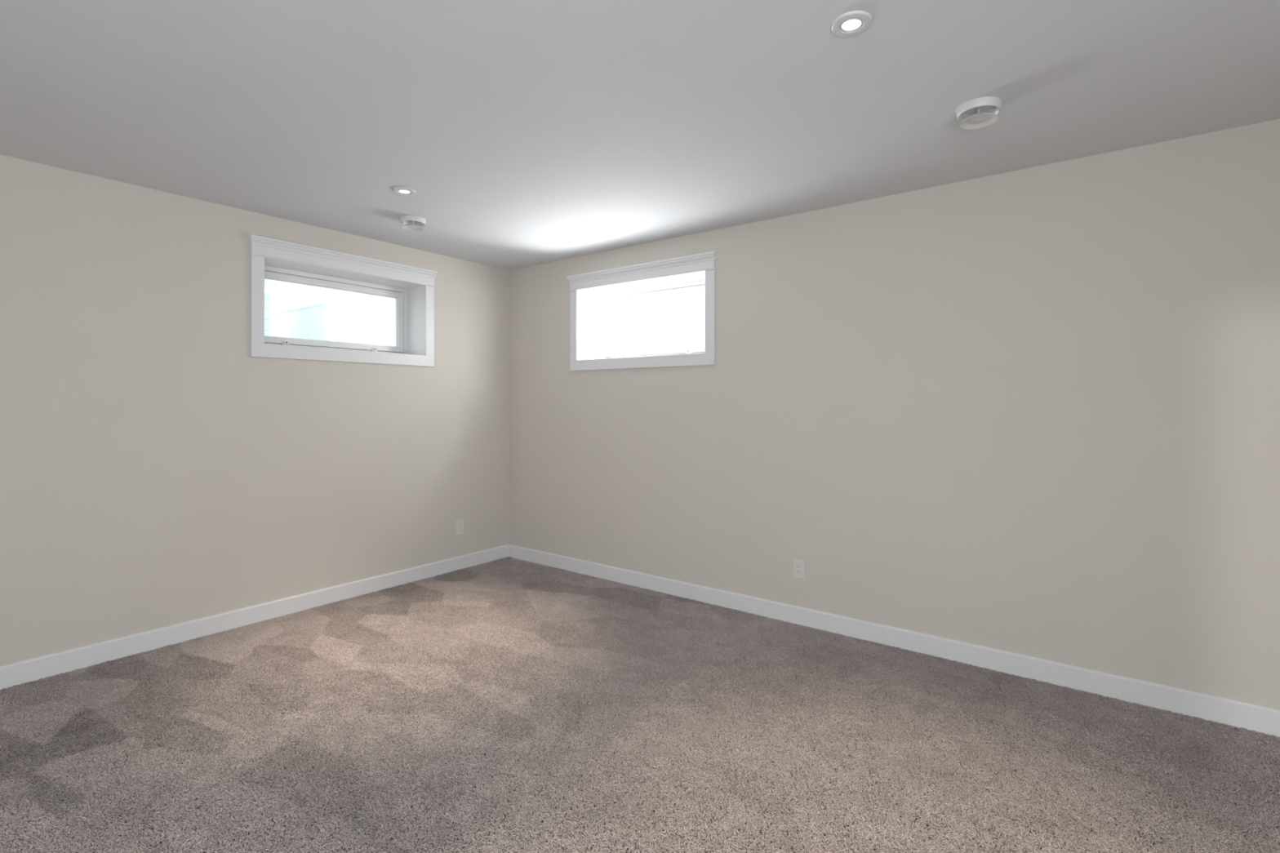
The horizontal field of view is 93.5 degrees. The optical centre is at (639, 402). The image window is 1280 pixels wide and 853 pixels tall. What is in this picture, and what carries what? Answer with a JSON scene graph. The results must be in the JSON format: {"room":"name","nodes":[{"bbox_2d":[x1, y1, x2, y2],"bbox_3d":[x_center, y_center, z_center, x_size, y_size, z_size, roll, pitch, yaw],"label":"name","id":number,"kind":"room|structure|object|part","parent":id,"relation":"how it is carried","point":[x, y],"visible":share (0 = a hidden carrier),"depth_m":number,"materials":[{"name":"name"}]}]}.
{"room":"empty basement room","nodes":[
{"label":"empty basement room","id":0,"kind":"room"},
{"bbox_2d":[0,154,509,666],"bbox_3d":[-2.891,0.094,3.004,0.250,2.452,5.550,0,0,37],"label":"wall","id":1,"kind":"structure","parent":0,"point":[156,472],"depth_m":3.33,"materials":[{"name":"beige paint"}]},
{"bbox_2d":[0,544,508,690],"bbox_3d":[-2.742,1.264,2.982,0.015,0.112,5.400,0,0,37],"label":"baseboard","id":2,"kind":"structure","parent":1,"relation":"attached to","point":[33,669],"depth_m":3.42,"materials":[{"name":"white paint"}]},
{"bbox_2d":[248,234,437,366],"bbox_3d":[-2.039,-0.626,4.135,0.347,0.716,1.257,0,0,37],"label":"window","id":3,"kind":"structure","parent":1,"relation":"in","point":[412,288],"depth_m":4.09,"materials":[{"name":"white paint"}]},
{"bbox_3d":[-2.280,-0.610,3.588,0.018,0.521,0.070,0,0,37],"label":"casing","id":4,"kind":"part","parent":3,"relation":"part of","materials":[{"name":"white paint"}]},
{"bbox_3d":[-2.141,-0.609,4.212,0.052,0.457,1.032,0,0,37],"label":"sash","id":5,"kind":"part","parent":3,"relation":"part of","materials":[{"name":"white plastic"}]},
{"bbox_3d":[-2.150,-0.608,4.218,0.070,0.525,1.098,0,0,37],"label":"frame","id":6,"kind":"part","parent":3,"relation":"part of","materials":[{"name":"white plastic"}]},
{"bbox_3d":[-1.929,-0.912,4.051,0.020,0.062,1.232,0,0,37],"label":"head casing","id":7,"kind":"part","parent":3,"relation":"part of","materials":[{"name":"white paint"}]},
{"bbox_3d":[-1.930,-0.308,4.051,0.018,0.080,1.232,0,0,37],"label":"casing","id":8,"kind":"part","parent":3,"relation":"part of","materials":[{"name":"white paint"}]},
{"bbox_3d":[-1.918,-0.958,4.044,0.045,0.053,1.257,0,0,37],"label":"crown moulding","id":9,"kind":"part","parent":3,"relation":"part of","materials":[{"name":"white paint"}]},
{"bbox_3d":[-1.926,-0.875,4.049,0.027,0.012,1.244,0,0,37],"label":"bead moulding","id":10,"kind":"part","parent":3,"relation":"part of","materials":[{"name":"white paint"}]},
{"bbox_3d":[-1.579,-0.607,4.515,0.018,0.521,0.070,0,0,37],"label":"casing","id":11,"kind":"part","parent":3,"relation":"part of","materials":[{"name":"white paint"}]},
{"bbox_2d":[455,519,463,535],"bbox_3d":[-1.418,0.985,4.739,0.009,0.117,0.070,0,0,37],"label":"wall outlet","id":12,"kind":"object","parent":1,"relation":"attached to","point":[459,523],"visible":1,"depth_m":4.73,"materials":[{"name":"white plastic"}]},
{"bbox_2d":[457,522,462,532],"bbox_3d":[-1.415,0.985,4.737,0.002,0.067,0.033,0,0,37],"label":"receptacle","id":13,"kind":"object","parent":12,"relation":"attached to","point":[460,524],"depth_m":4.73,"materials":[{"name":"grey plastic"}]},
{"bbox_2d":[0,571,1279,852],"bbox_3d":[-1.243,1.414,0.376,6.050,0.188,8.250,0,0,37],"label":"floor","id":14,"kind":"structure","parent":0,"point":[491,571],"depth_m":2.04,"materials":[{"name":"brown carpet"}]},
{"bbox_2d":[0,556,1279,852],"bbox_3d":[-0.506,1.315,1.370,5.524,0.016,5.274,0,0,37],"label":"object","id":15,"kind":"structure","parent":14,"relation":"on","point":[540,597],"depth_m":2.31,"materials":[{"name":"carpet"}]},
{"bbox_2d":[0,0,1279,270],"bbox_3d":[-1.238,-1.232,0.379,6.050,0.200,8.250,0,0,37],"label":"ceiling","id":16,"kind":"structure","parent":0,"point":[524,133],"depth_m":2.23,"materials":[{"name":"white paint"}]},
{"bbox_2d":[393,186,416,195],"bbox_3d":[-1.256,-1.124,3.213,0.113,0.009,0.113,0,0,37],"label":"recessed light","id":17,"kind":"object","parent":16,"relation":"in","point":[400,190],"visible":1,"depth_m":3.20,"materials":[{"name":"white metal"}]},
{"bbox_2d":[400,214,426,231],"bbox_3d":[-1.398,-1.099,3.708,0.153,0.059,0.153,0,0,-14],"label":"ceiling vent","id":18,"kind":"object","parent":16,"relation":"in","point":[411,223],"visible":1,"depth_m":3.70,"materials":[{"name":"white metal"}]},
{"bbox_2d":[831,10,871,36],"bbox_3d":[0.628,-1.123,1.788,0.113,0.009,0.113,0,0,37],"label":"recessed light","id":19,"kind":"object","parent":16,"relation":"in","point":[852,23],"visible":1,"depth_m":1.78,"materials":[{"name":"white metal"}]},
{"bbox_2d":[955,96,1002,129],"bbox_3d":[1.289,-1.096,2.291,0.153,0.059,0.153,0,0,20],"label":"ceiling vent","id":20,"kind":"object","parent":16,"relation":"in","point":[980,112],"visible":1,"depth_m":2.29,"materials":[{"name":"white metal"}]},
{"bbox_2d":[508,118,1279,709],"bbox_3d":[1.251,0.102,3.508,5.750,2.452,0.250,0,0,37],"label":"wall","id":21,"kind":"structure","parent":0,"point":[1034,411],"depth_m":3.02,"materials":[{"name":"beige paint"}]},
{"bbox_2d":[566,250,717,370],"bbox_3d":[0.057,-0.610,4.417,1.313,0.733,0.347,0,0,37],"label":"window","id":22,"kind":"structure","parent":21,"relation":"in","point":[592,293],"depth_m":4.43,"materials":[{"name":"white paint"}]},
{"bbox_3d":[-0.511,-0.593,4.674,0.070,0.538,0.018,0,0,37],"label":"casing","id":23,"kind":"part","parent":22,"relation":"part of","materials":[{"name":"white paint"}]},
{"bbox_3d":[-0.033,-0.950,4.297,1.313,0.053,0.045,0,0,37],"label":"crown moulding","id":24,"kind":"part","parent":22,"relation":"part of","materials":[{"name":"white paint"}]},
{"bbox_3d":[-0.026,-0.283,4.307,1.288,0.080,0.018,0,0,37],"label":"casing","id":25,"kind":"part","parent":22,"relation":"part of","materials":[{"name":"white paint"}]},
{"bbox_3d":[-0.026,-0.904,4.307,1.288,0.062,0.020,0,0,37],"label":"head casing","id":26,"kind":"part","parent":22,"relation":"part of","materials":[{"name":"white paint"}]},
{"bbox_3d":[-0.028,-0.867,4.304,1.300,0.012,0.027,0,0,37],"label":"bead moulding","id":27,"kind":"part","parent":22,"relation":"part of","materials":[{"name":"white paint"}]},
{"bbox_3d":[0.141,-0.591,4.527,1.154,0.542,0.070,0,0,37],"label":"frame","id":28,"kind":"part","parent":22,"relation":"part of","materials":[{"name":"white plastic"}]},
{"bbox_3d":[0.134,-0.592,4.518,1.088,0.474,0.052,0,0,37],"label":"sash","id":29,"kind":"part","parent":22,"relation":"part of","materials":[{"name":"white plastic"}]},
{"bbox_3d":[0.460,-0.592,3.940,0.070,0.538,0.018,0,0,37],"label":"casing","id":30,"kind":"part","parent":22,"relation":"part of","materials":[{"name":"white paint"}]},
{"bbox_2d":[793,558,804,579],"bbox_3d":[0.943,0.993,3.577,0.070,0.117,0.009,0,0,37],"label":"wall outlet","id":31,"kind":"object","parent":21,"relation":"attached to","point":[798,564],"visible":1,"depth_m":3.57,"materials":[{"name":"white plastic"}]},
{"bbox_2d":[795,563,801,575],"bbox_3d":[0.941,0.993,3.574,0.035,0.069,0.003,0,0,37],"label":"receptacle","id":32,"kind":"object","parent":31,"relation":"attached to","point":[798,566],"depth_m":3.57,"materials":[{"name":"grey plastic"}]},
{"bbox_2d":[508,544,1279,737],"bbox_3d":[1.109,1.272,3.446,5.600,0.112,0.015,0,0,37],"label":"baseboard","id":33,"kind":"structure","parent":21,"relation":"attached to","point":[1239,714],"depth_m":3.05,"materials":[{"name":"white paint"}]},
{"label":"outside","id":34,"kind":"structure","parent":0,"visible":0},
{"bbox_3d":[-3.102,-0.070,9.150,24.000,0.070,20.000,0,0,37],"label":"ground","id":35,"kind":"structure","parent":34,"visible":0},
{"bbox_2d":[264,279,271,336],"bbox_3d":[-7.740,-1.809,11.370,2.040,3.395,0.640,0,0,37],"label":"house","id":36,"kind":"structure","parent":35,"relation":"on","point":[268,289],"depth_m":10.97,"materials":[{"name":"white"}]},
{"bbox_2d":[269,292,395,346],"bbox_3d":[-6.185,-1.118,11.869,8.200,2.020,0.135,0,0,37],"label":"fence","id":37,"kind":"object","parent":35,"relation":"on","point":[364,318],"visible":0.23,"depth_m":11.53,"materials":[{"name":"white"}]},
{"bbox_3d":[-6.158,-1.968,11.904,8.200,0.040,0.050,0,0,37],"label":"cap rail","id":38,"kind":"part","parent":37,"relation":"part of","materials":[{"name":"white"}]},
{"bbox_3d":[-6.021,-1.118,11.721,0.120,2.020,0.098,0,0,37],"label":"fence post","id":39,"kind":"part","parent":37,"relation":"part of","materials":[{"name":"white"}]}
]}

